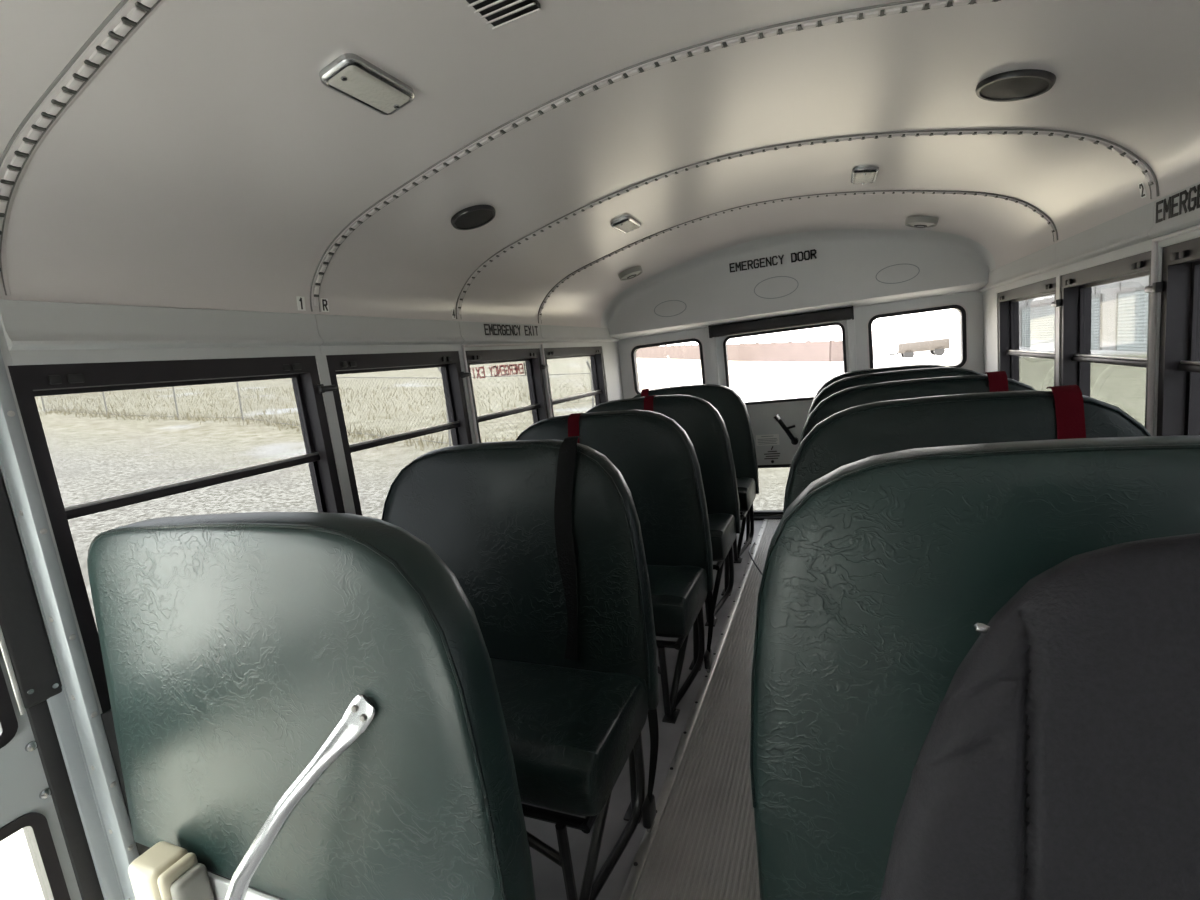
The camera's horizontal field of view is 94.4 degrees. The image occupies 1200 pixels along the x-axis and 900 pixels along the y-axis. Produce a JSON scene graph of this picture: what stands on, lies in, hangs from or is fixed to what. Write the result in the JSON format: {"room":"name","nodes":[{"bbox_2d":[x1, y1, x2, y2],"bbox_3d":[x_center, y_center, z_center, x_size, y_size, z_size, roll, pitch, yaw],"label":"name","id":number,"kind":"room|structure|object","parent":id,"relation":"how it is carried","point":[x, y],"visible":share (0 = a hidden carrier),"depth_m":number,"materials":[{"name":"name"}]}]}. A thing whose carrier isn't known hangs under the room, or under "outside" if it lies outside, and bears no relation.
{"room":"transit interior","nodes":[
{"label":"transit interior","id":0,"kind":"room"},
{"bbox_2d":[0,320,623,899],"bbox_3d":[-0.748,0.475,1.918,0.094,1.850,4.919,-3,9,23],"label":"wall","id":1,"kind":"structure","parent":0,"point":[75,713],"depth_m":1.14,"materials":[{"name":"white metal"}]},
{"bbox_2d":[0,469,103,899],"bbox_3d":[-1.270,0.743,0.775,0.062,1.645,0.881,-3,9,23],"label":"door","id":2,"kind":"structure","parent":1,"relation":"in","point":[37,798],"depth_m":1.10,"materials":[{"name":"grey paint"}]},
{"bbox_2d":[0,0,165,295],"bbox_3d":[-0.131,-0.523,0.574,2.219,0.365,0.036,-3,9,23],"label":"ceiling rib","id":3,"kind":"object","parent":1,"relation":"attached to","point":[128,16],"depth_m":0.86,"materials":[{"name":"grey paint"}]},
{"bbox_2d":[8,356,344,712],"bbox_3d":[-0.968,0.130,1.445,0.100,0.720,0.732,-3,9,23],"label":"window","id":4,"kind":"structure","parent":1,"relation":"in","point":[113,445],"depth_m":1.33,"materials":[{"name":"brown metal"}]},
{"bbox_2d":[0,299,619,363],"bbox_3d":[-0.491,-0.520,2.520,0.022,0.121,3.265,-3,9,23],"label":"trim","id":5,"kind":"structure","parent":1,"relation":"attached to","point":[34,331],"depth_m":1.41,"materials":[{"name":"white metal"}]},
{"bbox_2d":[326,351,471,518],"bbox_3d":[-0.696,0.000,2.093,0.100,0.720,0.713,-3,9,23],"label":"window","id":6,"kind":"structure","parent":1,"relation":"in","point":[393,410],"depth_m":2.00,"materials":[{"name":"brown metal"}]},
{"bbox_2d":[462,343,551,442],"bbox_3d":[-0.433,-0.140,2.722,0.100,0.747,0.732,-3,9,23],"label":"window","id":7,"kind":"structure","parent":1,"relation":"in","point":[506,388],"depth_m":2.70,"materials":[{"name":"clear glass"}]},
{"bbox_2d":[484,324,537,335],"bbox_3d":[-0.419,-0.580,2.691,0.001,0.052,0.493,-3,9,23],"label":"exit lettering","id":8,"kind":"object","parent":1,"relation":"attached to","point":[491,328],"visible":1,"depth_m":2.63,"materials":[{"name":"black"}]},
{"bbox_2d":[544,346,607,416],"bbox_3d":[-0.139,-0.268,3.430,0.092,0.720,0.835,-3,9,23],"label":"window","id":9,"kind":"structure","parent":1,"relation":"in","point":[575,375],"depth_m":3.44,"materials":[{"name":"clear glass"}]},
{"bbox_2d":[310,0,1004,311],"bbox_3d":[0.137,-0.651,1.213,2.219,0.365,0.036,-3,9,23],"label":"ceiling rib","id":10,"kind":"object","parent":1,"relation":"attached to","point":[905,6],"depth_m":1.20,"materials":[{"name":"grey paint"}]},
{"bbox_2d":[538,190,1057,323],"bbox_3d":[0.674,-0.908,2.492,2.219,0.365,0.036,-3,9,23],"label":"trim","id":11,"kind":"structure","parent":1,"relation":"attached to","point":[1036,210],"depth_m":2.34,"materials":[{"name":"grey paint"}]},
{"bbox_2d":[456,128,1158,318],"bbox_3d":[0.406,-0.780,1.852,2.219,0.365,0.036,-3,9,23],"label":"trim","id":12,"kind":"structure","parent":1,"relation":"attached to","point":[1136,160],"depth_m":1.66,"materials":[{"name":"grey paint"}]},
{"bbox_2d":[249,520,763,899],"bbox_3d":[0.332,1.123,1.595,2.336,0.420,4.919,-3,9,23],"label":"floor","id":13,"kind":"structure","parent":0,"point":[549,884],"depth_m":1.50,"materials":[{"name":"grey rubber"}]},
{"bbox_2d":[87,512,535,899],"bbox_3d":[-0.542,0.631,1.009,0.933,1.045,0.152,-3,9,23],"label":"barrier","id":14,"kind":"object","parent":13,"relation":"on","point":[233,645],"visible":0.91,"depth_m":0.89,"materials":[{"name":"green leather"}]},
{"bbox_2d":[128,841,213,899],"bbox_3d":[-0.759,1.111,1.077,0.135,0.732,0.065,-3,9,23],"label":"plastic cover","id":15,"kind":"object","parent":14,"relation":"attached to","point":[165,871],"visible":1,"depth_m":1.01,"materials":[{"name":"beige plastic"}]},
{"bbox_2d":[224,695,374,899],"bbox_3d":[-0.461,0.921,0.893,0.385,1.090,0.060,-7,9,-1],"label":"grab rail","id":16,"kind":"object","parent":14,"relation":"attached to","point":[360,712],"visible":1,"depth_m":0.82,"materials":[{"name":"silver metal"}]},
{"bbox_2d":[381,436,658,899],"bbox_3d":[-0.361,0.507,1.485,0.972,0.991,0.572,-3,9,23],"label":"seat","id":17,"kind":"object","parent":13,"relation":"on","point":[543,540],"visible":0.72,"depth_m":1.45,"materials":[{"name":"leather"}]},
{"bbox_2d":[490,658,647,815],"bbox_3d":[-0.365,0.659,1.411,0.908,0.146,0.380,-3,9,23],"label":"cushion","id":18,"kind":"object","parent":17,"relation":"on","point":[573,725],"depth_m":1.22,"materials":[{"name":"green leather"}]},
{"bbox_2d":[515,410,713,723],"bbox_3d":[-0.085,0.375,2.142,0.972,0.991,0.572,-3,9,23],"label":"seat","id":19,"kind":"object","parent":13,"relation":"on","point":[656,458],"visible":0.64,"depth_m":2.10,"materials":[{"name":"leather"}]},
{"bbox_2d":[647,565,707,637],"bbox_3d":[-0.089,0.527,2.068,0.908,0.146,0.380,-3,9,23],"label":"cushion","id":20,"kind":"object","parent":19,"relation":"on","point":[679,593],"depth_m":1.83,"materials":[{"name":"green leather"}]},
{"bbox_2d":[585,395,740,626],"bbox_3d":[0.170,0.253,2.750,0.972,0.991,0.572,-3,9,23],"label":"seat","id":21,"kind":"object","parent":13,"relation":"on","point":[702,422],"visible":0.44,"depth_m":2.70,"materials":[{"name":"black leather"}]},
{"bbox_2d":[708,513,735,560],"bbox_3d":[0.166,0.405,2.676,0.908,0.146,0.380,-3,9,23],"label":"cushion","id":22,"kind":"object","parent":21,"relation":"on","point":[722,526],"depth_m":2.44,"materials":[{"name":"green leather"}]},
{"bbox_2d":[619,519,767,899],"bbox_3d":[0.352,0.852,1.929,0.028,0.011,4.139,-3,9,23],"label":"trim","id":23,"kind":"structure","parent":13,"relation":"on","point":[629,890],"depth_m":1.66,"materials":[{"name":"metal"}]},
{"bbox_2d":[633,384,758,562],"bbox_3d":[0.455,0.117,3.430,0.972,0.991,0.572,-3,9,23],"label":"seat","id":24,"kind":"object","parent":13,"relation":"on","point":[729,404],"visible":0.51,"depth_m":3.38,"materials":[{"name":"green leather"}]},
{"bbox_2d":[736,478,755,511],"bbox_3d":[0.451,0.269,3.356,0.908,0.146,0.380,-3,9,23],"label":"cushion","id":25,"kind":"object","parent":24,"relation":"on","point":[746,487],"depth_m":3.10,"materials":[{"name":"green leather"}]},
{"bbox_2d":[633,519,780,899],"bbox_3d":[0.500,0.845,1.866,0.294,0.007,4.139,-3,9,23],"label":"floor mat","id":26,"kind":"object","parent":13,"relation":"on","point":[704,847],"depth_m":1.47,"materials":[{"name":"rubber"}]},
{"bbox_2d":[748,542,762,574],"bbox_3d":[0.853,0.609,2.931,0.089,0.058,0.852,-6,9,6],"label":"power cord","id":27,"kind":"object","parent":26,"relation":"on","point":[754,542],"visible":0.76,"depth_m":2.96,"materials":[{"name":"black rubber"}]},
{"bbox_2d":[812,364,947,402],"bbox_3d":[1.615,0.053,2.980,0.972,0.978,0.572,-3,9,23],"label":"seat","id":28,"kind":"object","parent":13,"relation":"on","point":[918,366],"visible":0.09,"depth_m":3.15,"materials":[{"name":"green leather"}]},
{"bbox_2d":[806,367,985,420],"bbox_3d":[1.389,0.156,2.445,0.972,0.988,0.572,-3,9,23],"label":"seat","id":29,"kind":"object","parent":13,"relation":"on","point":[872,378],"visible":0.14,"depth_m":2.60,"materials":[{"name":"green leather"}]},
{"bbox_2d":[799,371,1034,444],"bbox_3d":[1.157,0.265,1.891,0.972,0.991,0.572,-3,9,23],"label":"seat","id":30,"kind":"object","parent":13,"relation":"on","point":[997,381],"visible":0.13,"depth_m":2.03,"materials":[{"name":"green leather"}]},
{"bbox_2d":[783,385,1150,514],"bbox_3d":[0.912,0.382,1.306,0.972,0.991,0.572,-3,9,23],"label":"seat","id":31,"kind":"object","parent":13,"relation":"on","point":[856,433],"visible":0.2,"depth_m":1.43,"materials":[{"name":"green leather"}]},
{"bbox_2d":[750,435,1199,899],"bbox_3d":[0.701,0.477,0.846,0.945,0.985,0.150,-3,9,23],"label":"barrier","id":32,"kind":"object","parent":13,"relation":"on","point":[878,577],"visible":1,"depth_m":0.86,"materials":[{"name":"leather"}]},
{"bbox_2d":[880,533,1199,899],"bbox_3d":[0.519,0.587,0.288,0.656,0.976,0.626,-3,9,23],"label":"seat","id":33,"kind":"object","parent":13,"relation":"on","point":[1059,759],"visible":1,"depth_m":0.48,"materials":[{"name":"grey fabric"}]},
{"bbox_2d":[0,0,1199,327],"bbox_3d":[0.178,-0.688,1.313,2.316,0.428,4.949,-3,9,23],"label":"ceiling","id":34,"kind":"structure","parent":0,"point":[210,163],"depth_m":1.26,"materials":[{"name":"grey paint"}]},
{"bbox_2d":[297,296,305,310],"bbox_3d":[-0.876,-0.429,1.628,0.006,0.040,0.026,-3,9,23],"label":"sticker","id":35,"kind":"object","parent":34,"relation":"attached to","point":[300,300],"visible":1,"depth_m":1.63,"materials":[{"name":"white paper"}]},
{"bbox_2d":[321,298,328,311],"bbox_3d":[-0.844,-0.445,1.704,0.006,0.040,0.026,-3,9,23],"label":"sticker","id":36,"kind":"object","parent":34,"relation":"attached to","point":[324,302],"visible":1,"depth_m":1.70,"materials":[{"name":"white paper"}]},
{"bbox_2d":[319,53,414,114],"bbox_3d":[-0.438,-0.691,1.055,0.089,0.034,0.176,-3,9,23],"label":"recessed light","id":37,"kind":"object","parent":34,"relation":"in","point":[350,75],"visible":1,"depth_m":1.03,"materials":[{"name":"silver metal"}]},
{"bbox_2d":[452,309,455,318],"bbox_3d":[-0.602,-0.560,2.282,0.006,0.040,0.022,-3,9,23],"label":"sticker","id":38,"kind":"object","parent":34,"relation":"attached to","point":[453,310],"visible":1,"depth_m":2.28,"materials":[{"name":"white paper"}]},
{"bbox_2d":[451,205,495,229],"bbox_3d":[-0.408,-0.750,1.791,0.146,0.049,0.148,-3,9,23],"label":"ceiling speaker","id":39,"kind":"object","parent":34,"relation":"attached to","point":[473,217],"visible":1,"depth_m":1.77,"materials":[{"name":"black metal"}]},
{"bbox_2d":[455,210,492,227],"bbox_3d":[-0.407,-0.748,1.791,0.126,0.034,0.129,-3,9,23],"label":"grille","id":40,"kind":"object","parent":39,"relation":"attached to","point":[463,218],"depth_m":1.78,"materials":[{"name":"black"}]},
{"bbox_2d":[461,0,540,28],"bbox_3d":[-0.192,-0.732,0.856,0.094,0.016,0.254,-3,9,23],"label":"ceiling vent","id":41,"kind":"object","parent":34,"relation":"in","point":[499,13],"visible":1,"depth_m":0.94,"materials":[{"name":"white metal"}]},
{"bbox_2d":[611,216,640,232],"bbox_3d":[0.111,-0.951,2.342,0.089,0.034,0.176,-3,9,23],"label":"recessed light","id":42,"kind":"object","parent":34,"relation":"in","point":[626,224],"visible":1,"depth_m":2.31,"materials":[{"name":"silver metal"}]},
{"bbox_2d":[618,266,641,280],"bbox_3d":[0.174,-1.021,3.206,0.141,0.065,0.140,-3,9,23],"label":"ceiling speaker","id":43,"kind":"object","parent":34,"relation":"attached to","point":[632,272],"visible":1,"depth_m":3.16,"materials":[{"name":"grey plastic"}]},
{"bbox_2d":[622,271,639,278],"bbox_3d":[0.176,-1.016,3.206,0.120,0.045,0.122,-3,9,23],"label":"grille","id":44,"kind":"object","parent":43,"relation":"attached to","point":[625,274],"depth_m":3.17,"materials":[{"name":"grey plastic"}]},
{"bbox_2d":[851,166,878,183],"bbox_3d":[0.969,-1.007,2.034,0.089,0.034,0.176,-3,9,23],"label":"recessed light","id":45,"kind":"object","parent":34,"relation":"in","point":[860,175],"visible":1,"depth_m":1.99,"materials":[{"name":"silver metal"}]},
{"bbox_2d":[905,216,938,227],"bbox_3d":[1.554,-1.104,2.682,0.141,0.065,0.140,-3,9,23],"label":"ceiling light","id":46,"kind":"object","parent":34,"relation":"attached to","point":[912,221],"visible":1,"depth_m":2.65,"materials":[{"name":"grey plastic"}]},
{"bbox_2d":[909,223,933,226],"bbox_3d":[1.553,-1.100,2.683,0.120,0.045,0.122,-3,9,23],"label":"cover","id":47,"kind":"object","parent":46,"relation":"attached to","point":[910,224],"depth_m":2.67,"materials":[{"name":"grey plastic"}]},
{"bbox_2d":[975,69,1055,101],"bbox_3d":[0.946,-0.831,1.266,0.148,0.050,0.150,-3,9,23],"label":"ceiling speaker","id":48,"kind":"object","parent":34,"relation":"attached to","point":[1015,85],"visible":1,"depth_m":1.25,"materials":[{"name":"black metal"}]},
{"bbox_2d":[981,77,1048,98],"bbox_3d":[0.945,-0.829,1.267,0.127,0.035,0.130,-3,9,23],"label":"grille","id":49,"kind":"object","parent":48,"relation":"attached to","point":[991,87],"depth_m":1.26,"materials":[{"name":"black"}]},
{"bbox_2d":[1138,182,1145,198],"bbox_3d":[1.457,-0.698,1.492,0.010,0.039,0.026,-3,9,23],"label":"sticker","id":50,"kind":"object","parent":34,"relation":"attached to","point":[1141,185],"visible":1,"depth_m":1.49,"materials":[{"name":"white paper"}]},
{"bbox_2d":[729,249,816,272],"bbox_3d":[1.040,-1.143,3.361,0.506,0.062,0.001,-3,9,23],"label":"exit lettering","id":51,"kind":"object","parent":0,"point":[808,251],"depth_m":3.37,"materials":[{"name":"black"}]},
{"bbox_2d":[601,229,995,398],"bbox_3d":[1.151,-0.386,3.535,2.386,1.900,0.349,-3,9,23],"label":"wall","id":52,"kind":"structure","parent":0,"point":[871,271],"depth_m":3.33,"materials":[{"name":"metal"}]},
{"bbox_2d":[630,337,706,394],"bbox_3d":[0.483,-0.579,3.923,0.533,0.380,0.052,-3,9,23],"label":"window","id":53,"kind":"structure","parent":52,"relation":"in","point":[635,348],"depth_m":3.90,"materials":[{"name":"black rubber"}]},
{"bbox_2d":[708,306,853,337],"bbox_3d":[1.137,-0.811,3.542,0.875,0.081,0.083,-3,9,23],"label":"pad","id":54,"kind":"object","parent":52,"relation":"attached to","point":[847,313],"visible":0.97,"depth_m":3.50,"materials":[{"name":"black rubber"}]},
{"bbox_2d":[708,317,856,519],"bbox_3d":[1.220,-0.190,3.666,0.900,1.340,0.129,-3,9,23],"label":"door","id":55,"kind":"structure","parent":52,"relation":"in","point":[777,425],"depth_m":3.73,"materials":[{"name":"grey paint"}]},
{"bbox_2d":[758,436,776,443],"bbox_3d":[1.130,-0.067,3.744,0.130,0.055,0.001,-3,9,23],"label":"print","id":56,"kind":"object","parent":55,"relation":"on","point":[761,439],"depth_m":3.74,"materials":[{"name":"grey paper"}]},
{"bbox_2d":[764,446,779,462],"bbox_3d":[1.163,0.031,3.752,0.105,0.119,0.008,-3,9,23],"label":"print","id":57,"kind":"object","parent":55,"relation":"on","point":[771,453],"depth_m":3.75,"materials":[{"name":"white paper"}]},
{"bbox_2d":[866,303,968,368],"bbox_3d":[1.887,-0.648,3.319,0.523,0.387,0.052,-3,9,23],"label":"window","id":58,"kind":"structure","parent":52,"relation":"in","point":[962,310],"depth_m":3.24,"materials":[{"name":"black rubber"}]},
{"bbox_2d":[983,235,1199,435],"bbox_3d":[1.338,0.179,0.984,0.085,1.480,4.919,-3,9,23],"label":"wall","id":59,"kind":"structure","parent":0,"point":[990,302],"depth_m":2.14,"materials":[{"name":"white metal"}]},
{"bbox_2d":[998,277,1061,390],"bbox_3d":[1.954,-0.377,2.501,0.100,0.720,0.889,-3,9,23],"label":"window","id":60,"kind":"structure","parent":59,"relation":"in","point":[1027,313],"depth_m":2.57,"materials":[{"name":"clear glass"}]},
{"bbox_2d":[978,182,1199,296],"bbox_3d":[1.212,-0.479,0.903,0.022,0.121,4.915,-3,9,23],"label":"trim","id":61,"kind":"structure","parent":59,"relation":"attached to","point":[1132,232],"depth_m":1.72,"materials":[{"name":"white metal"}]},
{"bbox_2d":[1060,251,1163,427],"bbox_3d":[1.653,-0.233,1.785,0.100,0.720,0.721,-3,9,23],"label":"window","id":62,"kind":"structure","parent":59,"relation":"in","point":[1105,308],"depth_m":1.82,"materials":[{"name":"clear glass"}]},
{"bbox_2d":[1146,225,1199,435],"bbox_3d":[1.387,-0.120,1.153,0.100,0.747,0.740,-3,9,23],"label":"window","id":63,"kind":"structure","parent":59,"relation":"in","point":[1178,409],"depth_m":1.43,"materials":[{"name":"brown metal"}]},
{"bbox_2d":[1156,184,1199,222],"bbox_3d":[1.334,-0.564,1.202,0.001,0.054,0.493,-3,9,23],"label":"exit lettering","id":64,"kind":"object","parent":59,"relation":"attached to","point":[1168,207],"visible":1,"depth_m":1.33,"materials":[{"name":"black paint"}]},
{"label":"outside","id":65,"kind":"structure","parent":0,"visible":0},
{"bbox_2d":[0,338,960,899],"bbox_3d":[41.233,-18.371,101.716,520.000,46.800,620.000,-3,9,23],"label":"ground","id":66,"kind":"structure","parent":65,"point":[18,876],"depth_m":31.48,"materials":[{"name":"grey"}]},
{"bbox_2d":[638,356,671,389],"bbox_3d":[-11.815,-1.531,16.727,27.787,4.265,3.865,-3,9,23],"label":"fence","id":67,"kind":"object","parent":66,"relation":"on","point":[668,358],"visible":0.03,"depth_m":12.83,"materials":[{"name":"silver metal"}]},
{"bbox_2d":[636,340,872,361],"bbox_3d":[6.847,-16.134,91.953,64.685,7.916,74.962,-3,9,23],"label":"wall","id":68,"kind":"structure","parent":66,"relation":"on","point":[831,350],"depth_m":53.42,"materials":[{"name":"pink brick"}]},
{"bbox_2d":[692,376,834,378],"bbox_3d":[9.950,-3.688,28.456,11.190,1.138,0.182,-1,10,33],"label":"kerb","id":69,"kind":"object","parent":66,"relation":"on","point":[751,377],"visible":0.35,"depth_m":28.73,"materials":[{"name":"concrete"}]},
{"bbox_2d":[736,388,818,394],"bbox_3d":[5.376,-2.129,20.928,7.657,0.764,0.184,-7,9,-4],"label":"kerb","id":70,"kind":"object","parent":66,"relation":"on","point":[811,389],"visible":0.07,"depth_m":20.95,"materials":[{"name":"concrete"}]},
{"bbox_2d":[873,319,875,359],"bbox_3d":[24.113,-10.237,48.771,0.603,4.927,0.500,-3,9,23],"label":"light pole","id":71,"kind":"object","parent":66,"relation":"on","point":[875,319],"visible":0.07,"depth_m":48.81,"materials":[{"name":"silver metal"}]},
{"bbox_2d":[889,338,949,357],"bbox_3d":[29.320,-9.278,51.245,4.700,1.445,2.500,-3,9,23],"label":"box trailer","id":72,"kind":"object","parent":66,"relation":"on","point":[937,347],"visible":0.99,"depth_m":50.03,"materials":[{"name":"grey"}]},
{"bbox_2d":[952,319,959,354],"bbox_3d":[34.248,-11.808,53.026,1.192,5.735,0.500,-3,9,23],"label":"light pole","id":73,"kind":"object","parent":66,"relation":"on","point":[955,344],"visible":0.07,"depth_m":53.22,"materials":[{"name":"silver metal"}]},
{"bbox_2d":[952,309,960,343],"bbox_3d":[62.504,-18.253,62.486,20.800,13.500,115.800,-3,9,23],"label":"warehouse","id":74,"kind":"structure","parent":66,"relation":"on","point":[955,313],"depth_m":115.27,"materials":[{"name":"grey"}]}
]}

